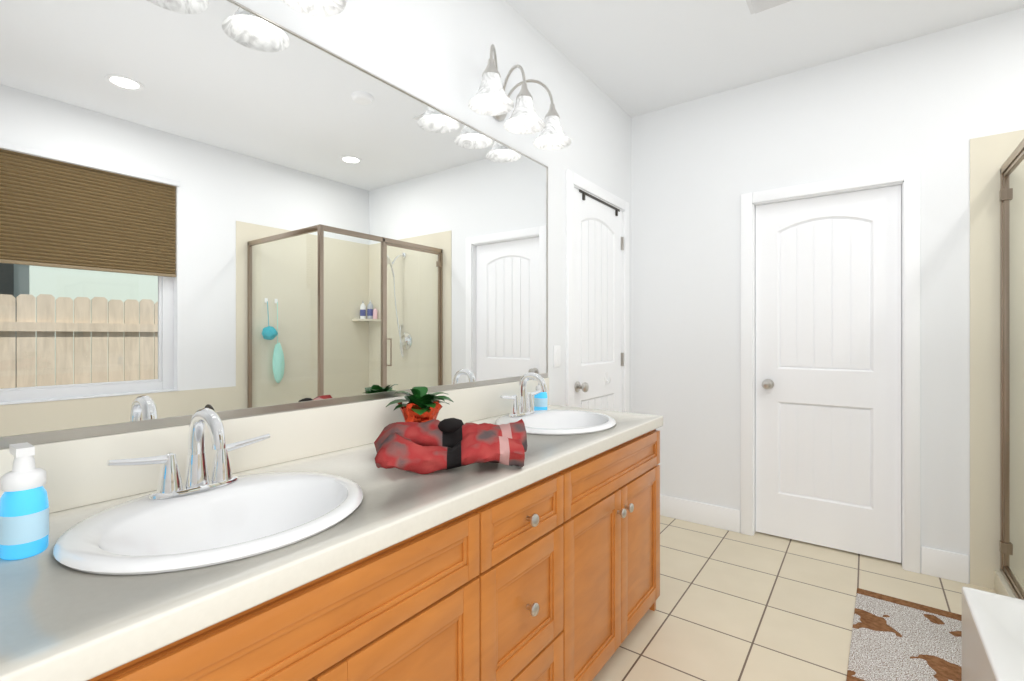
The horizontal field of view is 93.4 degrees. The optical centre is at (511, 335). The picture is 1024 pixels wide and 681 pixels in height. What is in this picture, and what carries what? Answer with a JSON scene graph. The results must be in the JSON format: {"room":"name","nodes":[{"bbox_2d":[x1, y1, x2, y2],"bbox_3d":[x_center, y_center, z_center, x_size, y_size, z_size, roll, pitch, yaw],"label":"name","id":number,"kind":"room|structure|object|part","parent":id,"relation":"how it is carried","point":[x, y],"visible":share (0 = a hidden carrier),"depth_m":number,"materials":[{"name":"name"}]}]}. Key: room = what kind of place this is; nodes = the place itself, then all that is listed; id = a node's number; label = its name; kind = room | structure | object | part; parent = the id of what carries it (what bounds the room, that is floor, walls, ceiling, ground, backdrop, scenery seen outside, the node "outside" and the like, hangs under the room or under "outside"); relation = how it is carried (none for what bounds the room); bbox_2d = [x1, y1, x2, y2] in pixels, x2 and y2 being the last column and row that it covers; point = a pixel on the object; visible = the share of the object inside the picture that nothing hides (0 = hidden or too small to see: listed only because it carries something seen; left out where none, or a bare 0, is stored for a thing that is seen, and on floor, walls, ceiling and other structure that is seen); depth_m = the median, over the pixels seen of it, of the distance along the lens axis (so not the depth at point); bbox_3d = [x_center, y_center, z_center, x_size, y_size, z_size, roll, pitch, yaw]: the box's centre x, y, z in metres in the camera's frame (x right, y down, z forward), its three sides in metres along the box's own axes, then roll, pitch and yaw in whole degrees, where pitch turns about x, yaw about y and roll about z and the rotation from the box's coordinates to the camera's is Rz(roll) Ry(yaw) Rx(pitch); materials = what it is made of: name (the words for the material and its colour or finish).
{"room":"bathroom","nodes":[
{"label":"bathroom","id":0,"kind":"room"},
{"bbox_2d":[234,0,630,412],"bbox_3d":[-0.241,0.340,2.050,0.120,3.780,3.760,0,0,36],"label":"wall","id":1,"kind":"structure","parent":0,"point":[435,53],"depth_m":2.21,"materials":[{"name":"white paint"}]},
{"bbox_2d":[0,0,547,448],"bbox_3d":[-0.522,-0.331,1.558,0.009,1.096,2.387,0,0,36],"label":"mirror","id":2,"kind":"object","parent":1,"relation":"attached to","point":[226,209],"visible":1,"depth_m":1.26,"materials":[{"name":"clear glass"}]},
{"bbox_2d":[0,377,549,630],"bbox_3d":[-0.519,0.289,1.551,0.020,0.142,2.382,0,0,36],"label":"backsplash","id":3,"kind":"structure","parent":1,"relation":"attached to","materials":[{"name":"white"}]},
{"bbox_2d":[282,0,345,16],"bbox_3d":[-0.698,-1.049,1.121,0.241,0.279,0.642,0,0,36],"label":"wall sconce","id":4,"kind":"object","parent":1,"relation":"attached to","point":[323,8],"visible":1,"depth_m":1.35,"materials":[{"name":"white glass"}]},
{"bbox_2d":[468,44,571,149],"bbox_3d":[0.030,-1.049,2.112,0.241,0.279,0.642,0,0,36],"label":"wall sconce","id":5,"kind":"object","parent":1,"relation":"attached to","point":[492,98],"visible":1,"depth_m":2.07,"materials":[{"name":"white glass"}]},
{"bbox_2d":[553,346,560,366],"bbox_3d":[0.243,0.113,2.601,0.008,0.115,0.070,0,0,36],"label":"electrical outlet plate","id":6,"kind":"object","parent":1,"relation":"attached to","point":[556,356],"visible":1,"depth_m":2.59,"materials":[{"name":"white plastic"}]},
{"bbox_2d":[566,169,628,411],"bbox_3d":[0.509,0.154,3.057,0.137,2.152,0.854,0,0,36],"label":"door frame","id":7,"kind":"structure","parent":1,"relation":"attached to","point":[575,180],"depth_m":2.78,"materials":[{"name":"white wood"}]},
{"bbox_2d":[574,188,623,411],"bbox_3d":[0.539,0.182,3.042,0.050,2.072,0.718,0,0,36],"label":"door","id":8,"kind":"structure","parent":1,"relation":"in","point":[597,291],"depth_m":3.03,"materials":[{"name":"white wood"}]},
{"bbox_2d":[574,381,588,391],"bbox_3d":[0.364,0.298,2.812,0.173,0.064,0.064,0,0,36],"label":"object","id":9,"kind":"structure","parent":8,"relation":"attached to","point":[584,386],"depth_m":2.77,"materials":[{"name":"silver metal"}]},
{"bbox_3d":[0.547,-0.827,3.054,0.050,0.054,0.566,0,0,36],"label":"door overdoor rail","id":10,"kind":"part","parent":8,"relation":"part of","materials":[{"name":"black metal"}]},
{"bbox_2d":[605,372,610,384],"bbox_3d":[0.619,0.278,3.100,0.036,0.080,0.030,0,0,36],"label":"hook","id":11,"kind":"object","parent":8,"relation":"attached to","point":[606,380],"visible":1,"depth_m":3.10,"materials":[{"name":"white plastic"}]},
{"bbox_3d":[0.751,0.169,3.311,0.023,1.688,0.034,0,0,36],"label":"door hinges","id":12,"kind":"part","parent":8,"relation":"part of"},
{"bbox_2d":[505,0,1023,116],"bbox_3d":[1.016,-1.600,1.127,3.240,0.100,3.760,0,0,36],"label":"ceiling","id":13,"kind":"structure","parent":0,"point":[632,58],"depth_m":2.49,"materials":[{"name":"white paint"}]},
{"bbox_2d":[746,0,791,13],"bbox_3d":[1.234,-1.542,2.133,0.360,0.016,0.200,0,0,36],"label":"ceiling vent","id":14,"kind":"object","parent":13,"relation":"in","point":[756,6],"visible":0.93,"depth_m":2.24,"materials":[{"name":"white"}]},
{"bbox_2d":[592,515,996,680],"bbox_3d":[1.016,1.280,1.127,3.240,0.100,3.760,0,0,36],"label":"floor","id":15,"kind":"structure","parent":0,"point":[736,606],"depth_m":2.20,"materials":[{"name":"tile"}]},
{"bbox_2d":[60,424,662,680],"bbox_3d":[-0.272,0.817,1.367,0.636,0.825,2.377,0,0,36],"label":"bathroom vanity","id":16,"kind":"object","parent":15,"relation":"on","point":[544,578],"depth_m":1.14,"materials":[{"name":"brown wood"}]},
{"bbox_2d":[0,405,662,680],"bbox_3d":[-0.276,0.382,1.380,0.613,0.045,2.392,0,0,36],"label":"countertop","id":17,"kind":"structure","parent":16,"relation":"on","point":[47,633],"depth_m":0.73,"materials":[{"name":"beige stone"}]},
{"bbox_2d":[0,442,48,559],"bbox_3d":[-0.812,0.272,0.803,0.082,0.174,0.060,0,0,36],"label":"soap dispenser","id":18,"kind":"object","parent":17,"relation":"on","point":[24,517],"visible":1,"depth_m":0.78,"materials":[{"name":"blue plastic"}]},
{"bbox_2d":[100,408,271,499],"bbox_3d":[-0.664,0.250,1.046,0.156,0.184,0.319,0,0,36],"label":"faucet","id":19,"kind":"object","parent":17,"relation":"on","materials":[{"name":"silver metal"}]},
{"bbox_2d":[43,456,415,615],"bbox_3d":[-0.566,0.424,0.974,0.480,0.164,0.523,0,0,36],"label":"sink","id":20,"kind":"object","parent":17,"relation":"in","point":[123,548],"depth_m":0.97,"materials":[{"name":"white ceramic"}]},
{"bbox_2d":[386,386,452,422],"bbox_3d":[-0.305,0.270,1.648,0.193,0.179,0.212,0,0,36],"label":"plant","id":21,"kind":"object","parent":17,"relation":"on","point":[421,406],"visible":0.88,"depth_m":1.62,"materials":[{"name":"green plant"}]},
{"bbox_2d":[374,418,527,473],"bbox_3d":[-0.180,0.298,1.377,0.477,0.120,0.470,0,0,36],"label":"towel","id":22,"kind":"object","parent":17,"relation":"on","point":[431,446],"visible":1,"depth_m":1.29,"materials":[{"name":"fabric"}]},
{"bbox_2d":[496,372,547,415],"bbox_3d":[0.082,0.250,2.062,0.156,0.184,0.319,0,0,36],"label":"faucet","id":23,"kind":"object","parent":17,"relation":"on","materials":[{"name":"silver metal"}]},
{"bbox_2d":[533,378,547,409],"bbox_3d":[0.134,0.281,2.296,0.074,0.157,0.054,0,0,36],"label":"soap dispenser","id":24,"kind":"object","parent":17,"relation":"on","point":[541,401],"visible":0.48,"depth_m":2.27,"materials":[{"name":"blue plastic"}]},
{"bbox_2d":[468,404,635,439],"bbox_3d":[0.179,0.424,1.989,0.480,0.164,0.524,0,0,36],"label":"sink","id":25,"kind":"object","parent":17,"relation":"in","point":[562,423],"depth_m":2.09,"materials":[{"name":"white ceramic"}]},
{"bbox_3d":[0.055,0.737,1.302,0.032,0.035,0.035,0,0,36],"label":"knob","id":26,"kind":"part","parent":16,"relation":"part of","materials":[{"name":"silver metal"}]},
{"bbox_3d":[0.055,0.497,1.302,0.032,0.035,0.035,0,0,36],"label":"knob","id":27,"kind":"part","parent":16,"relation":"part of","materials":[{"name":"silver metal"}]},
{"bbox_3d":[0.403,0.653,1.775,0.032,0.035,0.035,0,0,36],"label":"knob","id":28,"kind":"part","parent":16,"relation":"part of","materials":[{"name":"silver metal"}]},
{"bbox_3d":[0.445,0.653,1.832,0.032,0.035,0.035,0,0,36],"label":"knob","id":29,"kind":"part","parent":16,"relation":"part of","materials":[{"name":"silver metal"}]},
{"bbox_2d":[846,588,961,680],"bbox_3d":[1.613,1.223,1.855,0.500,0.012,0.820,0,0,38],"label":"rug","id":30,"kind":"object","parent":15,"relation":"on","point":[894,639],"visible":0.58,"depth_m":1.92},
{"bbox_2d":[962,586,1023,680],"bbox_3d":[1.264,0.831,0.155,1.388,0.799,2.244,0,0,36],"label":"tub","id":31,"kind":"object","parent":15,"relation":"on","point":[992,636],"visible":1,"depth_m":1.27,"materials":[{"name":"white ceramic"}]},
{"bbox_2d":[970,130,1023,599],"bbox_3d":[2.352,0.130,1.485,1.208,2.200,1.358,0,0,36],"label":"shower","id":32,"kind":"object","parent":15,"relation":"on","point":[997,363],"visible":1,"depth_m":2.33,"materials":[{"name":"beige tile"}]},
{"bbox_3d":[2.403,0.161,1.498,1.126,1.938,1.262,0,0,36],"label":"frame","id":33,"kind":"part","parent":32,"relation":"part of","materials":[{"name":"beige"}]},
{"bbox_3d":[2.413,0.165,1.482,1.070,1.890,1.215,0,0,36],"label":"glass","id":34,"kind":"part","parent":32,"relation":"part of","materials":[{"name":"clear glass"}]},
{"bbox_2d":[631,7,1023,583],"bbox_3d":[2.082,0.340,2.603,2.970,3.780,0.120,0,0,36],"label":"wall","id":35,"kind":"structure","parent":0,"point":[931,105],"depth_m":2.83,"materials":[{"name":"white paint"}]},
{"bbox_2d":[660,495,968,583],"bbox_3d":[1.553,1.160,2.908,1.754,0.140,0.012,0,0,36],"label":"baseboard","id":36,"kind":"structure","parent":35,"relation":"attached to","point":[948,565],"depth_m":3.03,"materials":[{"name":"white wood"}]},
{"bbox_2d":[756,185,900,562],"bbox_3d":[1.809,0.206,2.806,0.706,2.023,0.035,0,0,36],"label":"door","id":37,"kind":"structure","parent":35,"relation":"in","point":[828,364],"depth_m":2.77,"materials":[{"name":"white wood"}]},
{"bbox_2d":[761,379,773,388],"bbox_3d":[1.581,0.298,2.974,0.064,0.064,0.173,0,0,36],"label":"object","id":38,"kind":"structure","parent":37,"relation":"attached to","point":[767,384],"depth_m":2.91,"materials":[{"name":"silver metal"}]},
{"bbox_2d":[741,166,919,572],"bbox_3d":[1.803,0.176,2.797,0.854,2.107,0.137,0,0,36],"label":"door frame","id":39,"kind":"structure","parent":35,"relation":"attached to","point":[910,369],"depth_m":2.57,"materials":[{"name":"white wood"}]}
]}

